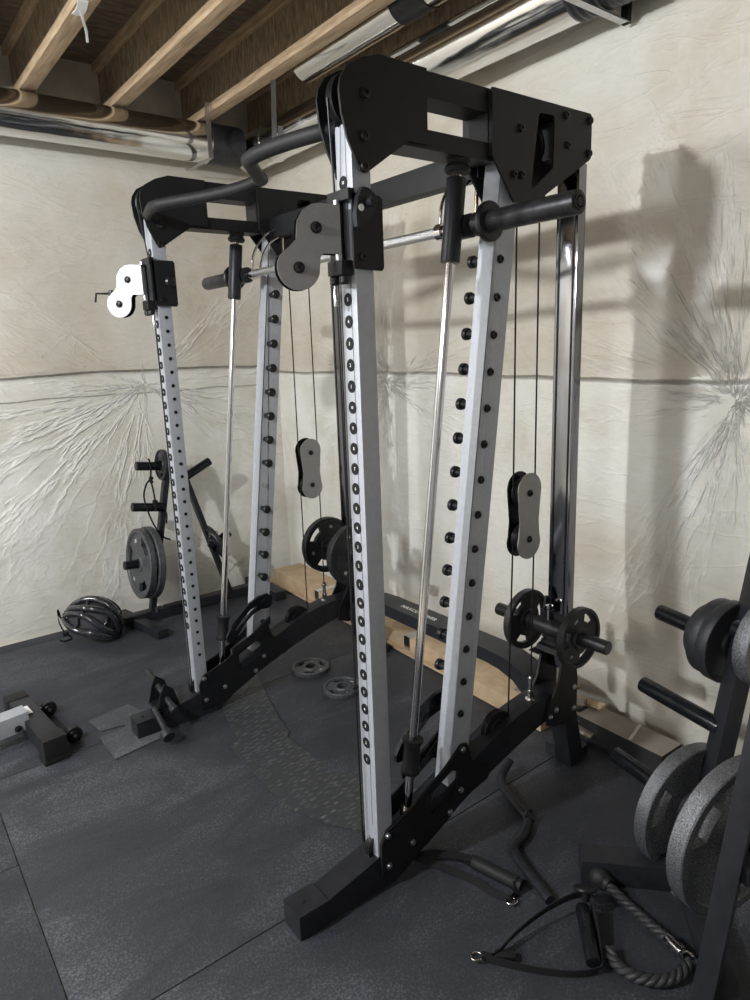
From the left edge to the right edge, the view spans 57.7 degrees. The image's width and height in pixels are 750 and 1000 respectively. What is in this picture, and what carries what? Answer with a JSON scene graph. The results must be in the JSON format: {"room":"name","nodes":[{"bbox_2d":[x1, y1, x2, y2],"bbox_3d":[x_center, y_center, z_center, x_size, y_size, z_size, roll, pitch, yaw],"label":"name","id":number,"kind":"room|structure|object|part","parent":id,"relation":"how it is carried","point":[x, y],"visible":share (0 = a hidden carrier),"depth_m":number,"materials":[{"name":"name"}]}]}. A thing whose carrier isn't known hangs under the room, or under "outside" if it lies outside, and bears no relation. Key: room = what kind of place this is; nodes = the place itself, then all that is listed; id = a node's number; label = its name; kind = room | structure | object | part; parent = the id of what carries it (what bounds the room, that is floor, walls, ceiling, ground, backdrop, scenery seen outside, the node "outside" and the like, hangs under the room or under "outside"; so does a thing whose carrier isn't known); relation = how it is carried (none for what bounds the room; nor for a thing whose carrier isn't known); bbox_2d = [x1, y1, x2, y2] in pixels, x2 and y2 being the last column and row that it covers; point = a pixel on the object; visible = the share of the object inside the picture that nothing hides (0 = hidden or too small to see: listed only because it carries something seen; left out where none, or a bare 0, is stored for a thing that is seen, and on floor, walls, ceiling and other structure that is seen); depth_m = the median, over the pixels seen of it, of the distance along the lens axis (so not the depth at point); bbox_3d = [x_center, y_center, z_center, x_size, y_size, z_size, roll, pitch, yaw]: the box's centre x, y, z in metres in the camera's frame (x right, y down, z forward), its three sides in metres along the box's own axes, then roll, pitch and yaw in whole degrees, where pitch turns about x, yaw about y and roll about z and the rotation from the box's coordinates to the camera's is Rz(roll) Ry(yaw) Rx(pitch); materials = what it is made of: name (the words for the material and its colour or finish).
{"room":"gym","nodes":[
{"label":"gym","id":0,"kind":"room"},
{"bbox_2d":[0,0,270,81],"bbox_3d":[-1.243,-1.440,-0.196,6.870,0.020,6.860,-12,16,-36],"label":"ceiling","id":1,"kind":"structure","parent":0,"point":[107,19],"depth_m":3.16,"materials":[{"name":"brown wood"}]},
{"bbox_2d":[1,0,100,91],"bbox_3d":[0.242,-1.569,0.778,0.068,0.260,6.590,-12,16,-36],"label":"ceiling beam","id":2,"kind":"structure","parent":1,"relation":"attached to","point":[41,31],"depth_m":2.88,"materials":[{"name":"brown wood"}]},
{"bbox_2d":[72,0,88,42],"bbox_3d":[-1.061,-1.728,2.455,0.051,0.076,0.161,-8,14,-24],"label":"scrap","id":3,"kind":"object","parent":1,"relation":"hanging from","point":[81,8],"visible":1,"depth_m":2.44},
{"bbox_2d":[91,0,244,108],"bbox_3d":[0.574,-1.636,1.027,0.068,0.260,6.590,-12,16,-36],"label":"ceiling beam","id":4,"kind":"structure","parent":1,"relation":"attached to","point":[159,33],"depth_m":2.98,"materials":[{"name":"brown wood"}]},
{"bbox_2d":[175,0,394,122],"bbox_3d":[0.929,-1.709,1.293,0.068,0.260,6.590,-12,16,-36],"label":"ceiling beam","id":5,"kind":"structure","parent":1,"relation":"attached to","point":[281,35],"depth_m":3.08,"materials":[{"name":"brown wood"}]},
{"bbox_2d":[186,101,212,170],"bbox_3d":[-0.949,-1.930,3.625,0.025,0.265,0.305,-12,16,-36],"label":"hanger","id":6,"kind":"object","parent":5,"relation":"attached to","point":[206,104],"visible":1,"depth_m":3.52,"materials":[{"name":"metal"}]},
{"bbox_2d":[0,86,245,168],"bbox_3d":[-3.253,-1.474,1.975,6.277,0.211,0.211,-12,16,-36],"label":"air duct","id":7,"kind":"object","parent":6,"relation":"hanging from","point":[23,114],"visible":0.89,"depth_m":3.36,"materials":[{"name":"silver metal"}]},
{"bbox_2d":[242,0,481,132],"bbox_3d":[1.257,-1.776,1.539,0.068,0.260,6.590,-12,16,-36],"label":"ceiling beam","id":8,"kind":"structure","parent":1,"relation":"attached to","point":[291,91],"depth_m":3.56,"materials":[{"name":"brown wood"}]},
{"bbox_2d":[293,0,447,82],"bbox_3d":[1.365,-1.661,1.105,0.162,0.162,5.550,-12,16,-36],"label":"air duct","id":9,"kind":"object","parent":1,"relation":"hanging from","point":[398,14],"visible":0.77,"depth_m":2.84,"materials":[{"name":"silver metal"}]},
{"bbox_2d":[0,135,290,646],"bbox_3d":[-3.204,-0.305,2.519,6.620,2.732,0.043,-12,16,-36],"label":"wall","id":10,"kind":"structure","parent":0,"point":[81,398],"depth_m":3.77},
{"bbox_2d":[0,46,247,134],"bbox_3d":[-3.260,-1.772,2.252,6.690,0.270,0.050,-12,16,-36],"label":"trim","id":11,"kind":"structure","parent":10,"relation":"attached to","point":[69,79],"depth_m":3.56,"materials":[{"name":"wood"}]},
{"bbox_2d":[271,79,282,137],"bbox_3d":[-0.463,-1.829,3.180,0.062,0.261,0.004,-12,16,-36],"label":"hanger","id":12,"kind":"object","parent":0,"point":[273,82],"visible":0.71,"depth_m":3.17,"materials":[{"name":"metal"}]},
{"bbox_2d":[0,577,587,999],"bbox_3d":[-1.151,1.553,0.371,6.720,0.088,6.710,-12,16,-36],"label":"floor","id":13,"kind":"structure","parent":0,"point":[270,577],"depth_m":1.91,"materials":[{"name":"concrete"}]},
{"bbox_2d":[0,816,17,872],"bbox_3d":[-2.181,1.170,2.003,1.827,0.012,1.217,-12,16,-36],"label":"rubber mat","id":14,"kind":"object","parent":13,"relation":"on","point":[8,861],"visible":1,"depth_m":2.12,"materials":[{"name":"black rubber"}]},
{"bbox_2d":[0,866,66,999],"bbox_3d":[-1.433,1.357,1.057,1.827,0.012,1.217,-12,16,-36],"label":"rubber mat","id":15,"kind":"object","parent":13,"relation":"on","point":[28,971],"visible":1,"depth_m":1.77,"materials":[{"name":"black rubber"}]},
{"bbox_2d":[0,584,243,653],"bbox_3d":[-1.459,0.694,4.001,1.827,0.012,0.097,-12,16,-36],"label":"rubber mat","id":16,"kind":"object","parent":13,"relation":"on","point":[57,635],"visible":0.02,"depth_m":3.71,"materials":[{"name":"black rubber"}]},
{"bbox_2d":[0,592,356,779],"bbox_3d":[-1.054,0.795,3.490,1.827,0.012,1.217,-12,16,-36],"label":"rubber mat","id":17,"kind":"object","parent":13,"relation":"on","point":[87,679],"visible":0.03,"depth_m":3.36,"materials":[{"name":"black rubber"}]},
{"bbox_2d":[0,690,82,766],"bbox_3d":[-1.594,0.942,2.596,0.828,0.132,0.517,-12,16,-36],"label":"weight bench","id":18,"kind":"object","parent":17,"relation":"on","point":[21,714],"visible":1,"depth_m":2.68,"materials":[{"name":"black metal"}]},
{"bbox_3d":[-1.643,0.940,2.524,0.662,0.095,0.075,-14,17,-42],"label":"arm","id":19,"kind":"part","parent":18,"relation":"part of","materials":[{"name":"silver metal"}]},
{"bbox_2d":[57,596,123,641],"bbox_3d":[-1.544,0.637,3.688,0.339,0.242,0.255,-3,13,-5],"label":"helmet","id":20,"kind":"object","parent":17,"relation":"on","point":[99,618],"visible":1,"depth_m":3.62,"materials":[{"name":"plastic"}]},
{"bbox_2d":[88,704,161,759],"bbox_3d":[-1.018,0.939,2.804,0.227,0.005,0.389,-12,16,-36],"label":"pad","id":21,"kind":"object","parent":17,"relation":"on","point":[121,742],"visible":0.74,"depth_m":2.75,"materials":[{"name":"grey rubber"}]},
{"bbox_2d":[122,458,285,639],"bbox_3d":[-1.028,0.189,3.954,0.918,0.963,0.466,-12,16,-36],"label":"tree","id":22,"kind":"object","parent":17,"relation":"on","point":[141,621],"visible":0.62,"depth_m":3.91,"materials":[{"name":"black metal"}]},
{"bbox_2d":[126,528,156,598],"bbox_3d":[-1.307,0.354,3.796,0.077,0.393,0.392,-12,16,-36],"label":"weight plate","id":23,"kind":"object","parent":22,"relation":"on","point":[146,573],"visible":0.95,"depth_m":3.75,"materials":[{"name":"grey metal"}]},
{"bbox_2d":[141,526,166,598],"bbox_3d":[-1.270,0.351,3.825,0.082,0.407,0.407,-12,16,-36],"label":"weight plate","id":24,"kind":"object","parent":22,"relation":"on","point":[155,537],"visible":0.37,"depth_m":3.69,"materials":[{"name":"grey metal"}]},
{"bbox_2d":[143,458,170,539],"bbox_3d":[-1.223,0.004,3.779,0.122,0.474,0.038,-12,16,-36],"label":"cord","id":25,"kind":"object","parent":22,"relation":"hanging from","point":[155,502],"visible":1,"depth_m":3.77,"materials":[{"name":"black rubber"}]},
{"bbox_2d":[154,449,168,479],"bbox_3d":[-1.188,-0.197,3.794,0.042,0.171,0.170,-12,16,-36],"label":"weight plate","id":26,"kind":"object","parent":22,"relation":"on","point":[161,455],"visible":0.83,"depth_m":3.77,"materials":[{"name":"black metal"}]},
{"bbox_2d":[206,526,229,556],"bbox_3d":[-0.954,0.254,4.087,0.121,0.214,0.225,-12,16,-36],"label":"weight plate","id":27,"kind":"object","parent":22,"relation":"on","point":[218,541],"visible":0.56,"depth_m":4.00,"materials":[{"name":"black metal"}]},
{"bbox_2d":[0,646,554,999],"bbox_3d":[-0.339,0.972,2.583,1.827,0.018,1.320,-12,16,-36],"label":"rubber mat","id":28,"kind":"object","parent":13,"relation":"on","point":[142,870],"depth_m":2.23,"materials":[{"name":"black rubber"}]},
{"bbox_2d":[292,658,328,678],"bbox_3d":[-0.307,0.804,3.257,0.176,0.022,0.176,-12,16,-36],"label":"weight plate","id":29,"kind":"object","parent":28,"relation":"on","point":[305,671],"visible":1,"depth_m":3.23,"materials":[{"name":"grey metal"}]},
{"bbox_3d":[-0.309,0.955,2.622,0.412,0.005,1.292,-12,16,-36],"label":"tread strip","id":30,"kind":"part","parent":28,"relation":"part of","materials":[{"name":"grey rubber"}]},
{"bbox_2d":[323,676,358,699],"bbox_3d":[-0.143,0.844,3.056,0.176,0.022,0.176,-12,16,-36],"label":"weight plate","id":31,"kind":"object","parent":28,"relation":"on","point":[334,685],"visible":0.86,"depth_m":3.04,"materials":[{"name":"grey metal"}]},
{"bbox_2d":[95,54,611,940],"bbox_3d":[-0.135,-0.091,2.409,1.252,2.127,1.663,-12,16,-36],"label":"power rack","id":32,"kind":"object","parent":28,"relation":"on","point":[513,148],"visible":0.94,"depth_m":1.98,"materials":[{"name":"black metal"}]},
{"bbox_3d":[-0.923,-0.777,2.534,0.126,0.186,0.112,-12,16,-36],"label":"swivel plate","id":33,"kind":"part","parent":32,"relation":"part of","materials":[{"name":"metal"}]},
{"bbox_3d":[-0.928,-0.781,2.555,0.146,0.186,0.004,0,13,9],"label":"swivel plate","id":34,"kind":"part","parent":32,"relation":"part of","materials":[{"name":"white metal"}]},
{"bbox_3d":[-0.785,-1.064,2.554,0.253,0.248,0.006,-12,16,-36],"label":"head plate","id":35,"kind":"part","parent":32,"relation":"part of","materials":[{"name":"black metal"}]},
{"bbox_3d":[-0.828,-0.694,2.517,0.025,0.020,0.025,-12,16,-36],"label":"adjusting knob","id":36,"kind":"part","parent":32,"relation":"part of","materials":[{"name":"black plastic"}]},
{"bbox_2d":[145,668,179,742],"bbox_3d":[-0.866,0.827,2.808,0.122,0.168,0.397,-8,14,-25],"label":"attachment","id":37,"kind":"object","parent":32,"relation":"attached to","point":[163,698],"visible":1,"depth_m":2.78,"materials":[{"name":"black metal"}]},
{"bbox_3d":[-0.893,0.795,2.836,0.034,0.088,0.315,-12,16,-36],"label":"peg rod","id":38,"kind":"part","parent":37,"relation":"part of","materials":[{"name":"black metal"}]},
{"bbox_3d":[-0.847,0.891,2.698,0.052,0.090,0.165,-12,16,-36],"label":"peg rod","id":39,"kind":"part","parent":37,"relation":"part of","materials":[{"name":"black metal"}]},
{"bbox_3d":[-0.732,-1.051,2.487,0.253,0.248,0.006,-12,16,-36],"label":"head plate","id":40,"kind":"part","parent":32,"relation":"part of","materials":[{"name":"black metal"}]},
{"bbox_3d":[-0.613,0.690,3.031,0.442,0.295,0.008,-12,16,-36],"label":"gusset plate","id":41,"kind":"part","parent":32,"relation":"part of","materials":[{"name":"black metal"}]},
{"bbox_3d":[-0.606,-0.173,2.820,0.256,1.823,0.025,-12,16,-36],"label":"guide rod","id":42,"kind":"part","parent":32,"relation":"part of","materials":[{"name":"silver metal"}]},
{"bbox_3d":[-0.562,0.703,2.966,0.442,0.295,0.006,-12,16,-36],"label":"gusset plate","id":43,"kind":"part","parent":32,"relation":"part of","materials":[{"name":"black metal"}]},
{"bbox_3d":[-0.543,0.505,2.932,0.226,0.172,0.046,-12,16,-36],"label":"safety arm","id":44,"kind":"part","parent":32,"relation":"part of"},
{"bbox_3d":[-0.541,0.586,2.959,0.190,0.125,0.032,-12,16,-36],"label":"arm","id":45,"kind":"part","parent":32,"relation":"part of"},
{"bbox_3d":[-0.355,-1.145,2.886,0.415,0.265,0.007,-12,16,-36],"label":"head plate","id":46,"kind":"part","parent":32,"relation":"part of","materials":[{"name":"black metal"}]},
{"bbox_3d":[-0.294,-1.130,2.809,0.415,0.265,0.007,-12,16,-36],"label":"head plate","id":47,"kind":"part","parent":32,"relation":"part of","materials":[{"name":"black metal"}]},
{"bbox_3d":[-0.311,-0.146,3.086,0.106,0.272,0.004,-12,16,-36],"label":"floating pulley plate","id":48,"kind":"part","parent":32,"relation":"part of","materials":[{"name":"black metal"}]},
{"bbox_3d":[-0.159,-0.570,1.543,0.146,0.186,0.004,-6,13,-19],"label":"swivel plate","id":49,"kind":"part","parent":32,"relation":"part of","materials":[{"name":"grey metal"}]},
{"bbox_3d":[-0.152,-0.567,1.531,0.150,0.186,0.032,-6,13,-19],"label":"swivel plate","id":50,"kind":"part","parent":32,"relation":"part of","materials":[{"name":"metal"}]},
{"bbox_3d":[-0.285,-0.140,3.054,0.106,0.272,0.004,-12,16,-36],"label":"floating pulley plate","id":51,"kind":"part","parent":32,"relation":"part of","materials":[{"name":"metal"}]},
{"bbox_2d":[302,516,341,571],"bbox_3d":[-0.238,0.220,3.376,0.276,0.276,0.036,-12,16,-36],"label":"weight plate","id":52,"kind":"object","parent":32,"relation":"on","point":[330,526],"visible":0.65,"depth_m":3.33,"materials":[{"name":"black metal"}]},
{"bbox_3d":[-0.030,-0.875,1.598,0.253,0.248,0.006,-12,16,-36],"label":"head plate","id":53,"kind":"part","parent":32,"relation":"part of","materials":[{"name":"black metal"}]},
{"bbox_3d":[-0.093,-0.510,1.586,0.025,0.020,0.025,-12,16,-36],"label":"adjusting knob","id":54,"kind":"part","parent":32,"relation":"part of","materials":[{"name":"black plastic"}]},
{"bbox_2d":[326,523,354,585],"bbox_3d":[-0.097,0.255,3.198,0.296,0.296,0.036,-12,16,-36],"label":"weight plate","id":55,"kind":"object","parent":32,"relation":"on","point":[337,551],"visible":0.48,"depth_m":3.14,"materials":[{"name":"black metal"}]},
{"bbox_3d":[-0.142,-0.394,3.136,0.038,1.600,0.078,-12,16,-36],"label":"post","id":56,"kind":"part","parent":32,"relation":"part of","materials":[{"name":"metal"}]},
{"bbox_3d":[-0.070,-0.504,1.558,0.025,0.020,0.025,-12,16,-36],"label":"adjusting knob","id":57,"kind":"part","parent":32,"relation":"part of","materials":[{"name":"black plastic"}]},
{"bbox_3d":[-0.017,-0.650,1.514,0.060,0.088,0.032,-12,16,-36],"label":"pull pin knob","id":58,"kind":"part","parent":32,"relation":"part of","materials":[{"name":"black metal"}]},
{"bbox_3d":[-0.036,0.623,3.385,0.170,0.300,0.122,-12,16,-36],"label":"leg","id":59,"kind":"part","parent":32,"relation":"part of","materials":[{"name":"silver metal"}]},
{"bbox_3d":[0.022,-0.862,1.532,0.253,0.248,0.006,-12,16,-36],"label":"head plate","id":60,"kind":"part","parent":32,"relation":"part of","materials":[{"name":"black metal"}]},
{"bbox_2d":[202,175,585,299],"bbox_3d":[-0.108,-0.855,2.280,0.257,0.268,1.958,-12,16,-36],"label":"barbell","id":61,"kind":"object","parent":32,"relation":"on","point":[488,221],"visible":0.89,"depth_m":1.73,"materials":[{"name":"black metal"}]},
{"bbox_3d":[0.139,0.878,2.079,0.442,0.295,0.006,-12,16,-36],"label":"gusset plate","id":62,"kind":"part","parent":32,"relation":"part of","materials":[{"name":"black metal"}]},
{"bbox_3d":[0.147,0.678,2.057,0.226,0.172,0.046,-12,16,-36],"label":"safety arm","id":63,"kind":"part","parent":32,"relation":"part of"},
{"bbox_3d":[0.159,0.760,2.073,0.190,0.125,0.032,-12,16,-36],"label":"arm","id":64,"kind":"part","parent":32,"relation":"part of"},
{"bbox_3d":[0.153,0.017,1.859,0.256,1.823,0.025,-12,16,-36],"label":"guide rod","id":65,"kind":"part","parent":32,"relation":"part of","materials":[{"name":"silver metal"}]},
{"bbox_3d":[0.190,0.890,2.015,0.442,0.295,0.008,-12,16,-36],"label":"gusset plate","id":66,"kind":"part","parent":32,"relation":"part of","materials":[{"name":"black metal"}]},
{"bbox_3d":[0.400,-0.956,1.930,0.415,0.265,0.007,-12,16,-36],"label":"head plate","id":67,"kind":"part","parent":32,"relation":"part of","materials":[{"name":"black metal"}]},
{"bbox_3d":[0.449,0.044,2.125,0.106,0.272,0.004,-12,16,-36],"label":"floating pulley plate","id":68,"kind":"part","parent":32,"relation":"part of","materials":[{"name":"black metal"}]},
{"bbox_2d":[503,588,544,648],"bbox_3d":[0.531,0.416,2.387,0.212,0.212,0.026,-12,16,-36],"label":"weight plate","id":69,"kind":"object","parent":32,"relation":"on","point":[524,596],"visible":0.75,"depth_m":2.36,"materials":[{"name":"black metal"}]},
{"bbox_3d":[0.474,0.050,2.092,0.106,0.272,0.004,-12,16,-36],"label":"floating pulley plate","id":70,"kind":"part","parent":32,"relation":"part of","materials":[{"name":"metal"}]},
{"bbox_3d":[0.460,-0.941,1.854,0.415,0.265,0.007,-12,16,-36],"label":"head plate","id":71,"kind":"part","parent":32,"relation":"part of","materials":[{"name":"black metal"}]},
{"bbox_3d":[0.582,0.508,2.314,0.055,0.028,0.100,-12,16,-36],"label":"stop plate","id":72,"kind":"part","parent":32,"relation":"part of","materials":[{"name":"black metal"}]},
{"bbox_3d":[0.610,-0.206,2.183,0.038,1.600,0.078,-12,16,-36],"label":"post","id":73,"kind":"part","parent":32,"relation":"part of","materials":[{"name":"metal"}]},
{"bbox_3d":[0.682,0.803,2.476,0.170,0.300,0.122,-12,16,-36],"label":"leg","id":74,"kind":"part","parent":32,"relation":"part of","materials":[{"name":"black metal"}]},
{"bbox_2d":[556,606,599,668],"bbox_3d":[0.664,0.449,2.219,0.204,0.204,0.026,-12,16,-36],"label":"weight plate","id":75,"kind":"object","parent":32,"relation":"on","point":[573,624],"visible":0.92,"depth_m":2.19,"materials":[{"name":"black metal"}]},
{"bbox_3d":[0.709,0.879,2.721,0.075,0.041,0.211,-12,16,-36],"label":"strip","id":76,"kind":"object","parent":28,"relation":"on","visible":0},
{"bbox_2d":[579,725,592,738],"bbox_3d":[0.746,0.864,2.669,0.052,0.033,0.260,-13,16,-39],"label":"strip","id":77,"kind":"object","parent":76,"relation":"on","point":[583,731],"visible":0.3,"depth_m":2.58,"materials":[{"name":"beige wood"}]},
{"bbox_2d":[154,745,749,999],"bbox_3d":[0.439,1.128,1.588,1.827,0.096,1.217,-12,16,-36],"label":"rubber mat","id":78,"kind":"object","parent":13,"relation":"on","point":[414,938],"depth_m":1.78,"materials":[{"name":"black rubber"}]},
{"bbox_3d":[0.270,1.068,1.970,0.331,0.047,0.096,7,15,34],"label":"strap handle","id":79,"kind":"part","parent":78,"relation":"part of","materials":[{"name":"black rubber"}]},
{"bbox_2d":[497,757,554,904],"bbox_3d":[0.454,1.006,2.133,0.096,0.067,0.599,-1,13,3],"label":"bar","id":80,"kind":"object","parent":78,"relation":"on","point":[520,839],"visible":1,"depth_m":2.07,"materials":[{"name":"black metal"}]},
{"bbox_3d":[0.448,1.100,1.694,0.391,0.089,0.198,-8,14,-26],"label":"stirrup handle","id":81,"kind":"part","parent":78,"relation":"part of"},
{"bbox_2d":[589,867,697,987],"bbox_3d":[0.633,1.092,1.745,0.199,0.058,0.346,-8,14,-25],"label":"rope","id":82,"kind":"object","parent":78,"relation":"on","point":[600,877],"visible":0.99,"depth_m":1.67,"materials":[{"name":"fabric"}]},
{"bbox_2d":[578,554,749,999],"bbox_3d":[0.797,0.525,1.732,0.543,1.158,0.836,8,16,37],"label":"plate rack","id":83,"kind":"object","parent":78,"relation":"on","point":[714,978],"visible":0.56,"depth_m":1.84,"materials":[{"name":"black metal"}]},
{"bbox_2d":[634,742,706,860],"bbox_3d":[0.894,0.875,1.948,0.372,0.372,0.048,-8,14,-24],"label":"weight plate","id":84,"kind":"object","parent":83,"relation":"on","point":[678,774],"visible":0.44,"depth_m":1.89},
{"bbox_2d":[683,605,703,648],"bbox_3d":[0.966,0.385,1.974,0.170,0.170,0.031,-8,14,-24],"label":"weight plate","id":85,"kind":"object","parent":83,"relation":"on","point":[699,608],"visible":0.06,"depth_m":1.94,"materials":[{"name":"black rubber"}]},
{"bbox_2d":[685,598,729,671],"bbox_3d":[0.980,0.392,1.945,0.224,0.224,0.037,-8,14,-24],"label":"weight plate","id":86,"kind":"object","parent":83,"relation":"on","point":[701,615],"visible":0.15,"depth_m":1.90,"materials":[{"name":"black rubber"}]},
{"bbox_2d":[666,755,749,915],"bbox_3d":[0.848,0.792,1.609,0.396,0.396,0.050,-8,14,-24],"label":"weight plate","id":87,"kind":"object","parent":83,"relation":"on","point":[691,860],"visible":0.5,"depth_m":1.54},
{"bbox_2d":[694,600,739,682],"bbox_3d":[0.996,0.399,1.914,0.236,0.236,0.038,-8,14,-24],"label":"weight plate","id":88,"kind":"object","parent":83,"relation":"on","point":[713,638],"visible":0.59,"depth_m":1.87,"materials":[{"name":"black rubber"}]},
{"bbox_2d":[732,610,749,684],"bbox_3d":[0.996,0.359,1.709,0.240,0.240,0.044,-8,14,-24],"label":"weight plate","id":89,"kind":"object","parent":83,"relation":"on","point":[741,643],"visible":1,"depth_m":1.66,"materials":[{"name":"grey metal"}]},
{"bbox_2d":[576,706,588,739],"bbox_3d":[0.506,0.816,3.153,0.227,0.012,1.217,-12,16,-36],"label":"rubber mat","id":90,"kind":"object","parent":13,"relation":"on","point":[584,707],"visible":0.02,"depth_m":2.83,"materials":[{"name":"black rubber"}]},
{"bbox_2d":[458,657,586,731],"bbox_3d":[0.596,0.800,2.883,0.190,0.127,0.644,-11,16,-35],"label":"cardboard box","id":91,"kind":"object","parent":90,"relation":"on","point":[490,684],"depth_m":2.91,"materials":[{"name":"beige cardboard"}]},
{"bbox_3d":[0.707,0.790,2.752,0.309,0.057,0.038,9,17,40],"label":"cardboard strip","id":92,"kind":"part","parent":91,"relation":"part of","materials":[{"name":"beige cardboard"}]},
{"bbox_3d":[0.752,0.803,2.765,0.062,0.022,0.213,-12,16,-36],"label":"strip","id":93,"kind":"object","parent":91,"relation":"on","visible":0},
{"bbox_2d":[577,695,606,710],"bbox_3d":[0.804,0.794,2.726,0.040,0.037,0.260,-13,16,-39],"label":"strip","id":94,"kind":"object","parent":93,"relation":"on","point":[590,702],"visible":0.47,"depth_m":2.65,"materials":[{"name":"beige wood"}]},
{"bbox_2d":[581,738,610,754],"bbox_3d":[1.254,1.003,2.207,0.227,0.012,1.217,-12,16,-36],"label":"rubber mat","id":95,"kind":"object","parent":13,"relation":"on","point":[584,739],"visible":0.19,"depth_m":2.57,"materials":[{"name":"black rubber"}]},
{"bbox_2d":[577,707,681,771],"bbox_3d":[0.935,0.888,2.533,0.125,0.087,0.360,-11,15,-35],"label":"cardboard box","id":96,"kind":"object","parent":95,"relation":"on","point":[610,730],"visible":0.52,"depth_m":2.50,"materials":[{"name":"cardboard"}]},
{"bbox_3d":[-0.241,0.629,4.099,0.227,0.012,1.217,-12,16,-36],"label":"rubber mat","id":97,"kind":"object","parent":13,"relation":"on","visible":0},
{"bbox_2d":[270,563,445,674],"bbox_3d":[-0.091,0.622,3.878,0.228,0.089,1.800,-11,16,-35],"label":"cardboard box","id":98,"kind":"object","parent":97,"relation":"on","point":[401,637],"visible":0.44,"depth_m":4.03,"materials":[{"name":"cardboard"}]},
{"bbox_2d":[265,0,749,755],"bbox_3d":[1.340,-0.327,1.903,0.116,2.732,6.610,-12,16,-36],"label":"wall","id":99,"kind":"structure","parent":0,"point":[663,499],"depth_m":2.45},
{"bbox_2d":[565,0,631,25],"bbox_3d":[0.697,-1.652,2.114,0.327,0.236,0.028,-12,16,-36],"label":"hanger","id":100,"kind":"object","parent":99,"relation":"attached to","point":[626,10],"visible":1,"depth_m":2.17,"materials":[{"name":"metal"}]},
{"bbox_2d":[240,0,634,171],"bbox_3d":[1.206,-1.534,1.520,0.212,0.212,6.350,-12,16,-36],"label":"air duct","id":101,"kind":"object","parent":100,"relation":"hanging from","point":[487,32],"visible":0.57,"depth_m":2.48,"materials":[{"name":"silver metal"}]},
{"bbox_3d":[0.819,-1.677,2.205,0.020,0.236,0.026,-12,16,-36],"label":"dark rod","id":102,"kind":"part","parent":100,"relation":"part of","materials":[{"name":"black metal"}]}
]}

